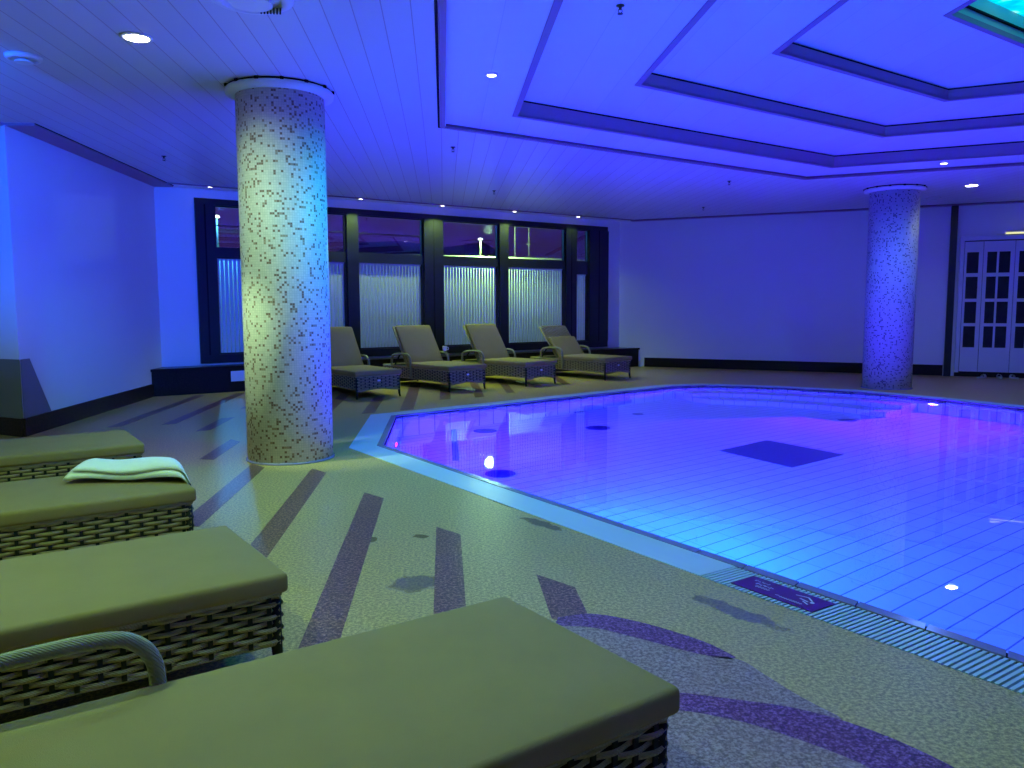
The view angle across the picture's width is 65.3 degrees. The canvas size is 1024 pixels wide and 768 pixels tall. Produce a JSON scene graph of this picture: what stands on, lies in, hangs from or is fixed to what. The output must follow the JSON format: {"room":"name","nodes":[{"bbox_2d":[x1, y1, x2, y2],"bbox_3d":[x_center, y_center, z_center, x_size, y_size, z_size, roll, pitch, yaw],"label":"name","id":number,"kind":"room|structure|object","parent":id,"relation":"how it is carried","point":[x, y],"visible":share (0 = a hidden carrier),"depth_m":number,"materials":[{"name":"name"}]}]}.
{"room":"indoor swimming pool","nodes":[
{"label":"indoor swimming pool","id":0,"kind":"room"},
{"bbox_2d":[0,125,18,359],"bbox_3d":[-7.186,-1.305,9.445,4.215,3.600,0.120,2,6,25],"label":"wall","id":1,"kind":"structure","parent":0,"point":[9,349],"depth_m":8.55,"materials":[{"name":"paint"}]},
{"bbox_2d":[0,417,23,436],"bbox_3d":[-7.211,0.393,9.545,4.215,0.200,0.025,2,6,25],"label":"baseboard","id":2,"kind":"structure","parent":1,"relation":"attached to","point":[9,426],"depth_m":8.71,"materials":[{"name":"brown stone"}]},
{"bbox_2d":[0,358,50,418],"bbox_3d":[-6.084,-0.006,9.284,2.007,0.640,0.546,2,6,25],"label":"wall panel","id":3,"kind":"object","parent":1,"relation":"attached to","point":[35,402],"depth_m":8.72,"materials":[{"name":"grey paint"}]},
{"bbox_2d":[4,125,161,417],"bbox_3d":[-5.548,-1.428,10.649,0.120,3.600,4.343,-1,6,-5],"label":"wall","id":4,"kind":"structure","parent":0,"point":[83,231],"depth_m":10.07,"materials":[{"name":"paint"}]},
{"bbox_2d":[23,384,153,436],"bbox_3d":[-5.452,0.285,10.601,0.025,0.200,3.900,-1,6,-5],"label":"baseboard","id":5,"kind":"structure","parent":4,"relation":"attached to","point":[32,425],"depth_m":10.04,"materials":[{"name":"brown stone"}]},
{"bbox_2d":[4,123,173,186],"bbox_3d":[-5.343,-2.930,10.520,0.300,0.024,4.343,-1,6,-5],"label":"trim","id":6,"kind":"structure","parent":4,"relation":"attached to","point":[31,129],"depth_m":9.78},
{"bbox_2d":[154,187,200,366],"bbox_3d":[-5.462,-1.661,13.027,0.600,3.600,0.120,-4,7,-35],"label":"wall","id":7,"kind":"structure","parent":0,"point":[174,206],"depth_m":12.97,"materials":[{"name":"paint"}]},
{"bbox_2d":[193,188,606,226],"bbox_3d":[-1.546,-3.516,15.593,8.960,0.430,0.120,-4,7,-35],"label":"wall","id":8,"kind":"structure","parent":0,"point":[198,193],"depth_m":15.54,"materials":[{"name":"paint"}]},
{"bbox_2d":[166,182,634,220],"bbox_3d":[-1.372,-3.419,15.264,9.026,0.001,5.452,-1,6,-5],"label":"trim","id":9,"kind":"structure","parent":0,"point":[175,185],"depth_m":15.33,"materials":[{"name":"white paint"}]},
{"bbox_2d":[201,347,605,364],"bbox_3d":[-1.537,-0.376,15.900,8.960,0.460,0.120,-4,7,-35],"label":"wall","id":10,"kind":"structure","parent":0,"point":[589,347],"depth_m":15.35,"materials":[{"name":"paint"}]},
{"bbox_2d":[194,197,608,363],"bbox_3d":[-1.520,-1.951,15.715,8.960,2.710,0.156,-4,7,-35],"label":"window","id":11,"kind":"structure","parent":10,"relation":"attached to","point":[583,249],"depth_m":15.62,"materials":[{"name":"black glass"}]},
{"bbox_2d":[217,259,243,352],"bbox_3d":[-4.579,-1.335,13.677,0.910,1.580,0.040,-4,7,-35],"label":"vertical blind","id":12,"kind":"object","parent":11,"relation":"attached to","point":[223,262],"visible":0.44,"depth_m":13.54,"materials":[{"name":"fabric"}]},
{"bbox_2d":[328,262,344,326],"bbox_3d":[-3.521,-1.410,14.411,1.090,1.580,0.040,-4,7,-35],"label":"vertical blind","id":13,"kind":"object","parent":11,"relation":"attached to","point":[340,272],"visible":0.21,"depth_m":14.62,"materials":[{"name":"fabric"}]},
{"bbox_2d":[359,263,420,347],"bbox_3d":[-2.319,-1.495,15.245,1.340,1.580,0.040,-4,7,-35],"label":"vertical blind","id":14,"kind":"object","parent":11,"relation":"attached to","point":[413,282],"visible":0.87,"depth_m":15.20,"materials":[{"name":"fabric"}]},
{"bbox_2d":[444,265,495,344],"bbox_3d":[-0.859,-1.599,16.258,1.300,1.580,0.040,-4,7,-35],"label":"vertical blind","id":15,"kind":"object","parent":11,"relation":"attached to","point":[452,319],"visible":0.85,"depth_m":16.21,"materials":[{"name":"fabric"}]},
{"bbox_2d":[509,267,561,342],"bbox_3d":[0.498,-1.695,17.200,1.490,1.580,0.040,-4,7,-35],"label":"vertical blind","id":16,"kind":"object","parent":11,"relation":"attached to","point":[518,296],"visible":0.91,"depth_m":17.17,"materials":[{"name":"fabric"}]},
{"bbox_2d":[577,274,585,339],"bbox_3d":[1.523,-1.713,17.917,0.330,1.470,0.040,-4,7,-35],"label":"vertical blind","id":17,"kind":"object","parent":11,"relation":"attached to","point":[580,315],"visible":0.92,"depth_m":17.93,"materials":[{"name":"fabric"}]},
{"bbox_2d":[0,366,1023,767],"bbox_3d":[2.575,0.714,7.002,22.700,0.001,23.310,-1,6,-5],"label":"floor","id":18,"kind":"structure","parent":0,"point":[959,719],"depth_m":4.32,"materials":[{"name":"stone"}]},
{"bbox_2d":[0,430,144,481],"bbox_3d":[-3.711,0.349,5.485,2.047,1.066,0.850,-4,7,-35],"label":"sun lounger","id":19,"kind":"object","parent":18,"relation":"on","point":[55,455],"visible":0.54,"depth_m":5.54,"materials":[{"name":"fabric"}]},
{"bbox_2d":[0,475,195,559],"bbox_3d":[-2.775,0.496,4.057,2.047,1.045,0.850,-4,7,-35],"label":"sun lounger","id":20,"kind":"object","parent":18,"relation":"on","point":[48,514],"visible":0.9,"depth_m":4.12,"materials":[{"name":"fabric"}]},
{"bbox_2d":[0,475,195,527],"bbox_3d":[-2.435,0.600,4.306,1.218,0.083,0.810,-4,7,-35],"label":"seat cushion","id":21,"kind":"object","parent":20,"relation":"on","point":[30,503],"depth_m":4.16,"materials":[{"name":"fabric"}]},
{"bbox_2d":[63,457,190,484],"bbox_3d":[-2.130,0.547,4.532,0.686,0.251,0.308,-1,6,-5],"label":"folded towel","id":22,"kind":"object","parent":20,"relation":"on","point":[144,467],"visible":0.89,"depth_m":4.43,"materials":[{"name":"fabric"}]},
{"bbox_2d":[0,526,287,713],"bbox_3d":[-1.909,0.854,2.690,2.090,0.594,0.850,-4,7,-35],"label":"sun lounger","id":23,"kind":"object","parent":18,"relation":"on","point":[201,596],"visible":0.92,"depth_m":2.79,"materials":[{"name":"fabric"}]},
{"bbox_2d":[0,526,287,651],"bbox_3d":[-1.889,0.756,2.695,2.040,0.083,0.810,-4,7,-35],"label":"seat cushion","id":24,"kind":"object","parent":23,"relation":"on","point":[124,585],"depth_m":2.84,"materials":[{"name":"fabric"}]},
{"bbox_2d":[109,395,203,426],"bbox_3d":[-4.807,0.346,11.022,0.140,0.012,3.414,-1,6,-5],"label":"floor stripe","id":25,"kind":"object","parent":18,"relation":"on","point":[142,416],"depth_m":10.63,"materials":[{"name":"stone"}]},
{"bbox_2d":[162,393,244,424],"bbox_3d":[-4.258,0.319,11.289,0.140,0.012,3.554,-1,6,-5],"label":"floor stripe","id":26,"kind":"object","parent":18,"relation":"on","point":[177,420],"depth_m":10.92,"materials":[{"name":"stone"}]},
{"bbox_2d":[197,417,233,430],"bbox_3d":[-3.550,0.483,9.591,0.140,0.012,1.134,-1,6,-5],"label":"floor stripe","id":27,"kind":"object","parent":18,"relation":"on","point":[211,426],"depth_m":9.53,"materials":[{"name":"stone"}]},
{"bbox_2d":[200,439,238,459],"bbox_3d":[-2.863,0.645,7.909,0.140,0.012,1.150,-1,6,-5],"label":"floor stripe","id":28,"kind":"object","parent":18,"relation":"on","point":[218,451],"depth_m":7.81,"materials":[{"name":"stone"}]},
{"bbox_2d":[193,464,264,526],"bbox_3d":[-2.163,0.817,6.131,0.150,0.012,2.070,-1,6,-5],"label":"floor stripe","id":29,"kind":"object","parent":18,"relation":"on","point":[206,510],"depth_m":5.95,"materials":[{"name":"stone"}]},
{"bbox_2d":[224,75,334,465],"bbox_3d":[-2.066,-0.969,7.291,0.954,3.320,0.940,-1,6,-5],"label":"column","id":30,"kind":"structure","parent":18,"relation":"on","point":[281,146],"depth_m":6.98,"materials":[{"name":"tile"}]},
{"bbox_2d":[250,469,325,557],"bbox_3d":[-1.532,0.882,5.450,0.150,0.012,3.000,-1,6,-5],"label":"floor stripe","id":31,"kind":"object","parent":18,"relation":"on","point":[276,527],"depth_m":5.40,"materials":[{"name":"stone"}]},
{"bbox_2d":[0,597,679,767],"bbox_3d":[-0.648,0.937,1.803,2.090,0.594,0.850,-4,7,-35],"label":"sun lounger","id":32,"kind":"object","parent":18,"relation":"on","point":[494,683],"visible":1,"depth_m":1.95,"materials":[{"name":"fabric"}]},
{"bbox_2d":[298,492,383,648],"bbox_3d":[-0.914,0.961,4.629,0.160,0.012,2.850,-1,6,-5],"label":"floor stripe","id":33,"kind":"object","parent":18,"relation":"on","point":[327,621],"depth_m":4.09,"materials":[{"name":"stone"}]},
{"bbox_2d":[332,393,350,410],"bbox_3d":[-2.569,0.283,11.603,0.160,0.012,2.596,-1,6,-5],"label":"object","id":34,"kind":"structure","parent":18,"relation":"on","point":[341,397],"depth_m":12.05,"materials":[{"name":"stone"}]},
{"bbox_2d":[330,327,401,399],"bbox_3d":[-2.655,-0.384,12.979,0.850,1.059,2.047,-5,7,-38],"label":"sun lounger","id":35,"kind":"object","parent":18,"relation":"on","point":[348,370],"visible":0.67,"depth_m":12.49,"materials":[{"name":"wicker"}]},
{"bbox_2d":[330,327,363,366],"bbox_3d":[-2.893,-0.597,13.265,0.740,0.800,0.074,-5,-26,-38],"label":"cushion","id":36,"kind":"object","parent":35,"relation":"on","point":[345,351],"depth_m":13.30,"materials":[{"name":"fabric"}]},
{"bbox_2d":[331,365,401,376],"bbox_3d":[-2.400,-0.219,12.667,0.810,0.083,1.218,-5,7,-38],"label":"seat cushion","id":37,"kind":"object","parent":35,"relation":"on","point":[336,370],"depth_m":12.33,"materials":[{"name":"fabric"}]},
{"bbox_2d":[362,395,385,413],"bbox_3d":[-1.982,0.286,11.553,0.160,0.012,2.196,-1,6,-5],"label":"floor stripe","id":38,"kind":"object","parent":18,"relation":"on","point":[374,404],"depth_m":11.42,"materials":[{"name":"stone"}]},
{"bbox_2d":[150,347,639,396],"bbox_3d":[-1.466,-0.332,15.602,10.447,0.430,0.441,-4,7,-35],"label":"stone bench","id":39,"kind":"object","parent":18,"relation":"on","point":[200,379],"visible":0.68,"depth_m":13.04,"materials":[{"name":"black stone"}]},
{"bbox_2d":[231,371,244,381],"bbox_3d":[-4.443,-0.138,13.243,0.420,0.170,0.019,-4,7,-35],"label":"grille","id":40,"kind":"object","parent":39,"relation":"attached to","point":[235,375],"visible":0.64,"depth_m":13.18,"materials":[{"name":"white plastic"}]},
{"bbox_2d":[400,383,420,409],"bbox_3d":[-1.593,0.169,12.741,0.180,0.012,3.908,-1,6,-5],"label":"floor stripe","id":41,"kind":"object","parent":18,"relation":"on","point":[409,401],"depth_m":12.28,"materials":[{"name":"stone"}]},
{"bbox_2d":[383,325,486,391],"bbox_3d":[-1.392,-0.484,13.956,0.850,1.059,2.047,-5,7,-41],"label":"sun lounger","id":42,"kind":"object","parent":18,"relation":"on","point":[420,352],"visible":0.94,"depth_m":13.92,"materials":[{"name":"fabric"}]},
{"bbox_2d":[395,325,442,362],"bbox_3d":[-1.646,-0.695,14.229,0.740,0.800,0.074,-5,-26,-41],"label":"cushion","id":43,"kind":"object","parent":42,"relation":"on","point":[418,341],"depth_m":14.17,"materials":[{"name":"fabric"}]},
{"bbox_2d":[407,361,486,370],"bbox_3d":[-1.121,-0.320,13.658,0.810,0.083,1.218,-5,7,-41],"label":"seat cushion","id":44,"kind":"object","parent":42,"relation":"on","point":[411,365],"depth_m":13.38,"materials":[{"name":"fabric"}]},
{"bbox_2d":[440,382,450,399],"bbox_3d":[-1.131,0.093,13.501,0.170,0.012,3.052,-1,6,-5],"label":"floor stripe","id":45,"kind":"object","parent":18,"relation":"on","point":[444,392],"depth_m":12.98,"materials":[{"name":"stone"}]},
{"bbox_2d":[434,527,465,613],"bbox_3d":[-0.342,0.988,4.328,0.150,0.012,1.550,-1,6,-5],"label":"floor stripe","id":46,"kind":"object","parent":18,"relation":"on","point":[449,589],"depth_m":4.20,"materials":[{"name":"stone"}]},
{"bbox_2d":[470,382,483,396],"bbox_3d":[-0.626,0.061,13.813,0.150,0.012,3.090,-1,6,-5],"label":"floor","id":47,"kind":"structure","parent":18,"relation":"on","point":[477,391],"depth_m":13.43,"materials":[{"name":"stone"}]},
{"bbox_2d":[452,324,556,385],"bbox_3d":[-0.180,-0.574,14.847,0.850,1.059,2.047,-6,8,-44],"label":"sun lounger","id":48,"kind":"object","parent":18,"relation":"on","point":[488,347],"visible":0.89,"depth_m":14.72,"materials":[{"name":"fabric"}]},
{"bbox_2d":[466,324,508,358],"bbox_3d":[-0.449,-0.784,15.106,0.740,0.800,0.074,-6,-25,-44],"label":"cushion","id":49,"kind":"object","parent":48,"relation":"on","point":[486,338],"depth_m":15.04,"materials":[{"name":"fabric"}]},
{"bbox_2d":[480,357,556,366],"bbox_3d":[0.107,-0.412,14.563,0.810,0.083,1.218,-6,8,-44],"label":"seat cushion","id":50,"kind":"object","parent":48,"relation":"on","point":[490,361],"depth_m":14.29,"materials":[{"name":"fabric"}]},
{"bbox_2d":[497,378,514,392],"bbox_3d":[-0.131,0.024,14.177,0.140,0.012,2.634,-1,6,-5],"label":"floor","id":51,"kind":"structure","parent":18,"relation":"on","point":[503,383],"depth_m":13.92,"materials":[{"name":"stone"}]},
{"bbox_2d":[524,378,541,386],"bbox_3d":[0.373,-0.038,14.797,0.150,0.012,2.090,-1,6,-5],"label":"floor","id":52,"kind":"structure","parent":18,"relation":"on","point":[532,382],"depth_m":14.44,"materials":[{"name":"stone"}]},
{"bbox_2d":[536,574,586,618],"bbox_3d":[0.240,1.032,3.868,0.170,0.012,0.650,-1,6,-5],"label":"floor stripe","id":53,"kind":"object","parent":18,"relation":"on","point":[561,599],"depth_m":3.83,"materials":[{"name":"stone"}]},
{"bbox_2d":[556,376,568,384],"bbox_3d":[0.891,-0.078,15.191,0.150,0.012,1.990,-1,6,-5],"label":"floor","id":54,"kind":"structure","parent":18,"relation":"on","point":[558,379],"depth_m":14.80,"materials":[{"name":"stone"}]},
{"bbox_2d":[530,325,631,380],"bbox_3d":[1.337,-0.653,15.918,0.850,0.997,2.047,-5,8,-43],"label":"sun lounger","id":55,"kind":"object","parent":18,"relation":"on","point":[569,355],"visible":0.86,"depth_m":15.70,"materials":[{"name":"wicker"}]},
{"bbox_2d":[548,336,583,355],"bbox_3d":[1.110,-0.752,16.154,0.740,0.500,0.074,-5,-32,-43],"label":"cushion","id":56,"kind":"object","parent":55,"relation":"on","point":[569,345],"depth_m":16.09,"materials":[{"name":"fabric"}]},
{"bbox_2d":[558,354,631,361],"bbox_3d":[1.619,-0.520,15.626,0.810,0.083,1.218,-5,8,-43],"label":"seat cushion","id":57,"kind":"object","parent":55,"relation":"on","point":[561,357],"depth_m":15.36,"materials":[{"name":"fabric"}]},
{"bbox_2d":[556,614,735,658],"bbox_3d":[0.536,1.070,3.399,0.680,0.001,0.523,-1,6,-5],"label":"trim","id":58,"kind":"structure","parent":18,"relation":"on","point":[632,628],"depth_m":3.44,"materials":[{"name":"purple stone"}]},
{"bbox_2d":[563,626,841,719],"bbox_3d":[0.567,1.100,3.096,1.030,0.001,0.890,-1,6,-5],"label":"floor pattern","id":59,"kind":"structure","parent":18,"relation":"on","point":[690,672],"depth_m":3.06,"materials":[{"name":"grey stone"}]},
{"bbox_2d":[667,710,868,767],"bbox_3d":[0.771,1.176,2.309,0.900,0.001,1.020,-1,6,-5],"label":"floor pattern","id":60,"kind":"structure","parent":18,"relation":"on","point":[695,740],"depth_m":2.53,"materials":[{"name":"grey stone"}]},
{"bbox_2d":[679,693,953,767],"bbox_3d":[0.907,1.160,2.473,1.000,0.001,0.926,-1,6,-5],"label":"floor stripe","id":61,"kind":"structure","parent":18,"relation":"on","point":[870,748],"depth_m":2.63,"materials":[{"name":"purple stone"}]},
{"bbox_2d":[861,184,926,389],"bbox_3d":[6.333,-1.589,13.369,0.954,3.320,0.940,-1,6,-5],"label":"column","id":62,"kind":"structure","parent":18,"relation":"on","point":[894,209],"depth_m":13.08,"materials":[{"name":"tile"}]},
{"bbox_2d":[0,0,1023,219],"bbox_3d":[2.575,-2.579,6.560,22.700,0.001,23.070,-1,6,-5],"label":"ceiling","id":63,"kind":"structure","parent":0,"point":[133,104],"depth_m":8.08,"materials":[{"name":"white wood"}]},
{"bbox_2d":[4,51,42,64],"bbox_3d":[-3.752,-2.493,6.140,0.260,0.049,0.260,-1,6,-5],"label":"ceiling vent","id":64,"kind":"object","parent":63,"relation":"in","point":[19,57],"visible":1,"depth_m":6.09,"materials":[{"name":"white plastic"}]},
{"bbox_2d":[119,32,153,42],"bbox_3d":[-2.681,-2.473,5.710,0.230,0.013,0.230,-1,6,-5],"label":"recessed light","id":65,"kind":"object","parent":63,"relation":"in","point":[136,37],"visible":1,"depth_m":5.68,"materials":[{"name":"white plastic"}]},
{"bbox_2d":[211,0,293,14],"bbox_3d":[-1.624,-2.385,4.972,0.520,0.049,0.520,-1,6,-5],"label":"ceiling vent","id":66,"kind":"object","parent":63,"relation":"in","point":[254,7],"visible":1,"depth_m":5.03,"materials":[{"name":"white plastic"}]},
{"bbox_2d":[434,0,1023,179],"bbox_3d":[5.041,-2.540,5.894,11.120,0.062,12.840,-1,6,-5],"label":"trim","id":67,"kind":"structure","parent":63,"relation":"attached to","point":[441,3],"depth_m":9.82,"materials":[{"name":"white paint"}]},
{"bbox_2d":[446,0,1023,176],"bbox_3d":[5.041,-2.551,5.893,11.033,0.001,12.740,-1,6,-5],"label":"ceiling panel","id":68,"kind":"object","parent":67,"relation":"attached to","point":[501,37],"visible":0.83,"depth_m":7.37,"materials":[{"name":"white paint"}]},
{"bbox_2d":[485,72,497,76],"bbox_3d":[-0.172,-2.613,6.759,0.108,0.013,0.108,-1,6,-5],"label":"recessed light","id":69,"kind":"object","parent":68,"relation":"attached to","point":[491,74],"visible":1,"depth_m":6.74,"materials":[{"name":"white plastic"}]},
{"bbox_2d":[512,0,1023,167],"bbox_3d":[5.041,-2.557,5.892,9.639,0.028,11.130,-1,6,-5],"label":"trim","id":70,"kind":"structure","parent":68,"relation":"attached to","point":[556,6],"depth_m":8.81,"materials":[{"name":"white paint"}]},
{"bbox_2d":[524,0,1023,154],"bbox_3d":[5.040,-2.710,5.877,9.561,0.001,11.040,-1,6,-5],"label":"ceiling panel","id":71,"kind":"object","parent":70,"relation":"attached to","point":[593,58],"visible":0.8,"depth_m":7.88,"materials":[{"name":"white paint"}]},
{"bbox_2d":[616,4,623,14],"bbox_3d":[0.765,-2.645,5.646,0.060,0.060,0.058,-1,6,-5],"label":"sprinkler","id":72,"kind":"object","parent":71,"relation":"attached to","point":[619,6],"visible":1,"depth_m":5.64,"materials":[{"name":"black metal"}]},
{"bbox_2d":[524,101,1023,156],"bbox_3d":[5.040,-2.702,5.878,9.561,0.019,11.040,-1,6,-5],"label":"trim","id":73,"kind":"structure","parent":71,"relation":"attached to","point":[524,101],"depth_m":10.35,"materials":[{"name":"white paint"}]},
{"bbox_2d":[635,0,1023,137],"bbox_3d":[5.040,-2.716,5.876,7.387,0.028,8.530,-1,6,-5],"label":"trim","id":74,"kind":"structure","parent":71,"relation":"attached to","point":[640,83],"depth_m":8.17,"materials":[{"name":"white paint"}]},
{"bbox_2d":[652,0,1023,124],"bbox_3d":[5.040,-2.840,5.864,7.309,0.001,8.440,-1,6,-5],"label":"ceiling panel","id":75,"kind":"object","parent":74,"relation":"attached to","point":[731,47],"visible":0.8,"depth_m":7.73,"materials":[{"name":"white paint"}]},
{"bbox_2d":[651,73,1023,126],"bbox_3d":[5.040,-2.831,5.865,7.309,0.019,8.440,-1,6,-5],"label":"trim","id":76,"kind":"structure","parent":75,"relation":"attached to","point":[651,73],"depth_m":9.35,"materials":[{"name":"white paint"}]},
{"bbox_2d":[772,0,1023,101],"bbox_3d":[5.040,-2.846,5.864,5.205,0.028,6.010,-1,6,-5],"label":"trim","id":77,"kind":"structure","parent":75,"relation":"attached to","point":[840,3],"depth_m":7.65,"materials":[{"name":"white paint"}]},
{"bbox_2d":[794,0,1023,87],"bbox_3d":[5.040,-2.959,5.853,5.127,0.001,5.920,-1,6,-5],"label":"ceiling panel","id":78,"kind":"object","parent":77,"relation":"attached to","point":[910,38],"visible":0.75,"depth_m":7.24,"materials":[{"name":"white paint"}]},
{"bbox_2d":[792,42,1023,89],"bbox_3d":[5.040,-2.951,5.854,5.127,0.019,5.920,-1,6,-5],"label":"trim","id":79,"kind":"structure","parent":78,"relation":"attached to","point":[793,42],"depth_m":8.26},
{"bbox_2d":[943,0,1023,47],"bbox_3d":[5.040,-2.976,5.851,2.875,0.046,3.320,-1,6,-5],"label":"trim","id":80,"kind":"structure","parent":78,"relation":"attached to","point":[954,15],"depth_m":6.83,"materials":[{"name":"white paint"}]},
{"bbox_2d":[963,184,979,186],"bbox_3d":[7.428,-3.207,12.912,0.243,0.013,0.243,-1,6,-5],"label":"recessed light","id":81,"kind":"object","parent":63,"relation":"in","point":[968,185],"visible":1,"depth_m":12.87,"materials":[{"name":"white plastic"}]},
{"bbox_2d":[606,220,619,347],"bbox_3d":[2.290,-2.210,18.404,0.380,3.600,0.120,-4,7,-34],"label":"wall","id":82,"kind":"structure","parent":0,"point":[613,226],"depth_m":18.36,"materials":[{"name":"paint"}]},
{"bbox_2d":[397,387,1023,418],"bbox_3d":[4.347,1.367,7.305,8.401,1.330,12.685,-4,7,-34],"label":"wall","id":83,"kind":"structure","parent":0,"point":[680,387],"depth_m":12.17,"materials":[{"name":"tile"}]},
{"bbox_2d":[349,446,734,576],"bbox_3d":[-0.211,0.837,6.120,0.270,0.064,4.614,-4,7,-34],"label":"trim","id":84,"kind":"structure","parent":83,"relation":"attached to","point":[700,565],"depth_m":5.26,"materials":[{"name":"white tile"}]},
{"bbox_2d":[349,383,1023,446],"bbox_3d":[4.351,0.714,7.234,9.071,0.064,13.387,-4,7,-34],"label":"trim","id":85,"kind":"structure","parent":83,"relation":"attached to","point":[370,434],"depth_m":11.15,"materials":[{"name":"white tile"}]},
{"bbox_2d":[377,385,1023,666],"bbox_3d":[4.346,0.731,7.242,8.531,0.108,12.820,-4,7,-34],"label":"trim","id":86,"kind":"structure","parent":83,"relation":"attached to","point":[989,648],"depth_m":5.03,"materials":[{"name":"tile"}]},
{"bbox_2d":[385,388,1023,654],"bbox_3d":[3.736,0.732,7.141,9.862,0.001,13.757,-1,6,-5],"label":"pool water","id":87,"kind":"object","parent":83,"relation":"in","point":[913,509],"visible":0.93,"depth_m":6.66,"materials":[{"name":"blue liquid"}]},
{"bbox_2d":[518,102,1023,166],"bbox_3d":[5.041,-2.622,5.886,9.526,0.142,11.000,-1,6,-5],"label":"ceiling","id":88,"kind":"structure","parent":0,"point":[547,112],"depth_m":10.30,"materials":[{"name":"white paint"}]},
{"bbox_2d":[619,203,1023,375],"bbox_3d":[7.965,-1.988,15.969,12.055,3.600,0.120,2,6,25],"label":"wall","id":89,"kind":"structure","parent":0,"point":[785,287],"depth_m":17.03,"materials":[{"name":"paint"}]},
{"bbox_2d":[644,357,942,375],"bbox_3d":[5.777,-0.387,17.078,6.040,0.210,0.025,2,6,25],"label":"baseboard","id":90,"kind":"structure","parent":89,"relation":"attached to","point":[840,367],"depth_m":17.15,"materials":[{"name":"stone"}]},
{"bbox_2d":[632,201,1023,221],"bbox_3d":[8.012,-3.471,15.644,11.700,0.024,0.160,2,6,25],"label":"trim","id":91,"kind":"structure","parent":89,"relation":"attached to","point":[1011,201],"depth_m":16.46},
{"bbox_2d":[943,205,958,375],"bbox_3d":[8.555,-1.811,15.576,0.120,3.320,0.120,2,6,25],"label":"trim","id":92,"kind":"structure","parent":89,"relation":"attached to","point":[954,209],"depth_m":15.52,"materials":[{"name":"wood"}]},
{"bbox_2d":[954,234,1023,377],"bbox_3d":[9.913,-1.446,14.982,2.740,2.700,0.099,2,6,25],"label":"door","id":93,"kind":"structure","parent":89,"relation":"in","point":[989,340],"depth_m":15.32,"materials":[{"name":"wood"}]},
{"bbox_2d":[1004,231,1023,233],"bbox_3d":[9.780,-2.837,14.877,1.040,0.050,0.065,2,6,25],"label":"strip light","id":94,"kind":"object","parent":89,"relation":"attached to","point":[1005,232],"visible":1,"depth_m":15.02,"materials":[{"name":"white plastic"}]},
{"bbox_2d":[1006,232,1023,233],"bbox_3d":[9.775,-2.825,14.867,1.000,0.025,0.040,2,6,25],"label":"diffuser","id":95,"kind":"object","parent":94,"relation":"attached to","point":[1006,232],"depth_m":15.00,"materials":[{"name":"white plastic"}]},
{"bbox_2d":[644,74,1023,135],"bbox_3d":[5.040,-2.766,5.872,7.275,0.112,8.400,-1,6,-5],"label":"step","id":96,"kind":"structure","parent":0,"point":[656,80],"depth_m":9.35,"materials":[{"name":"white paint"}]},
{"bbox_2d":[781,44,1023,98],"bbox_3d":[5.040,-2.890,5.859,5.092,0.102,5.880,-1,6,-5],"label":"step","id":97,"kind":"structure","parent":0,"point":[792,48],"depth_m":8.20,"materials":[{"name":"white paint"}]},
{"bbox_2d":[958,0,1023,38],"bbox_3d":[5.039,-3.083,5.840,2.823,0.250,3.260,-1,6,-5],"label":"ceiling","id":98,"kind":"structure","parent":0,"point":[986,6],"depth_m":7.00,"materials":[{"name":"white paint"}]},
{"bbox_2d":[965,5,1023,31],"bbox_3d":[5.039,-3.080,5.841,2.823,0.013,3.260,-1,6,-5],"label":"trim","id":99,"kind":"structure","parent":98,"relation":"attached to","point":[968,6],"depth_m":6.95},
{"bbox_2d":[988,0,1023,15],"bbox_3d":[5.039,-3.208,5.828,2.823,0.001,3.260,-1,6,-5],"label":"window","id":100,"kind":"structure","parent":98,"relation":"attached to","point":[1017,6],"depth_m":6.99,"materials":[{"name":"glass"}]},
{"label":"outside","id":101,"kind":"structure","parent":0,"visible":0},
{"bbox_2d":[336,241,494,255],"bbox_3d":[-5.578,-9.641,73.348,139.904,10.133,92.320,-1,6,-5],"label":"hill","id":102,"kind":"structure","parent":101,"point":[385,247],"depth_m":80.25,"materials":[{"name":"black"}]},
{"bbox_3d":[2.494,1.212,2.166,2.685,0.050,4.487,-1,6,-5],"label":"trim","id":103,"kind":"structure","parent":0,"visible":0},
{"bbox_2d":[701,567,1023,694],"bbox_3d":[2.485,1.199,2.177,0.262,0.031,4.966,-4,7,-34],"label":"overflow grating","id":104,"kind":"object","parent":103,"relation":"on","point":[1007,674],"visible":0.63,"depth_m":3.36,"materials":[{"name":"white plastic"}]},
{"bbox_2d":[731,576,834,611],"bbox_3d":[1.309,1.016,3.886,0.175,0.005,0.470,-4,7,-34],"label":"sign","id":105,"kind":"object","parent":104,"relation":"on","point":[784,594],"visible":1,"depth_m":3.86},
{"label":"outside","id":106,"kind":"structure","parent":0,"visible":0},
{"label":"floor","id":107,"kind":"structure","parent":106,"visible":0},
{"bbox_2d":[219,254,583,352],"bbox_3d":[1.412,-2.753,34.813,76.801,4.689,20.001,-4,7,-35],"label":"embankment","id":108,"kind":"object","parent":107,"relation":"on","point":[410,254],"visible":0.05,"depth_m":24.33,"materials":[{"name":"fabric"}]},
{"bbox_2d":[216,215,219,246],"bbox_3d":[-8.186,-4.204,22.192,0.180,0.967,0.180,-4,7,-35],"label":"street lamp","id":109,"kind":"object","parent":108,"relation":"on","point":[217,216],"visible":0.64,"depth_m":22.17,"materials":[{"name":"white metal"}]},
{"bbox_2d":[478,238,482,255],"bbox_3d":[-1.074,-4.647,27.132,0.180,0.629,0.180,-4,7,-35],"label":"street lamp","id":110,"kind":"object","parent":108,"relation":"on","point":[480,239],"visible":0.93,"depth_m":27.11,"materials":[{"name":"white metal"}]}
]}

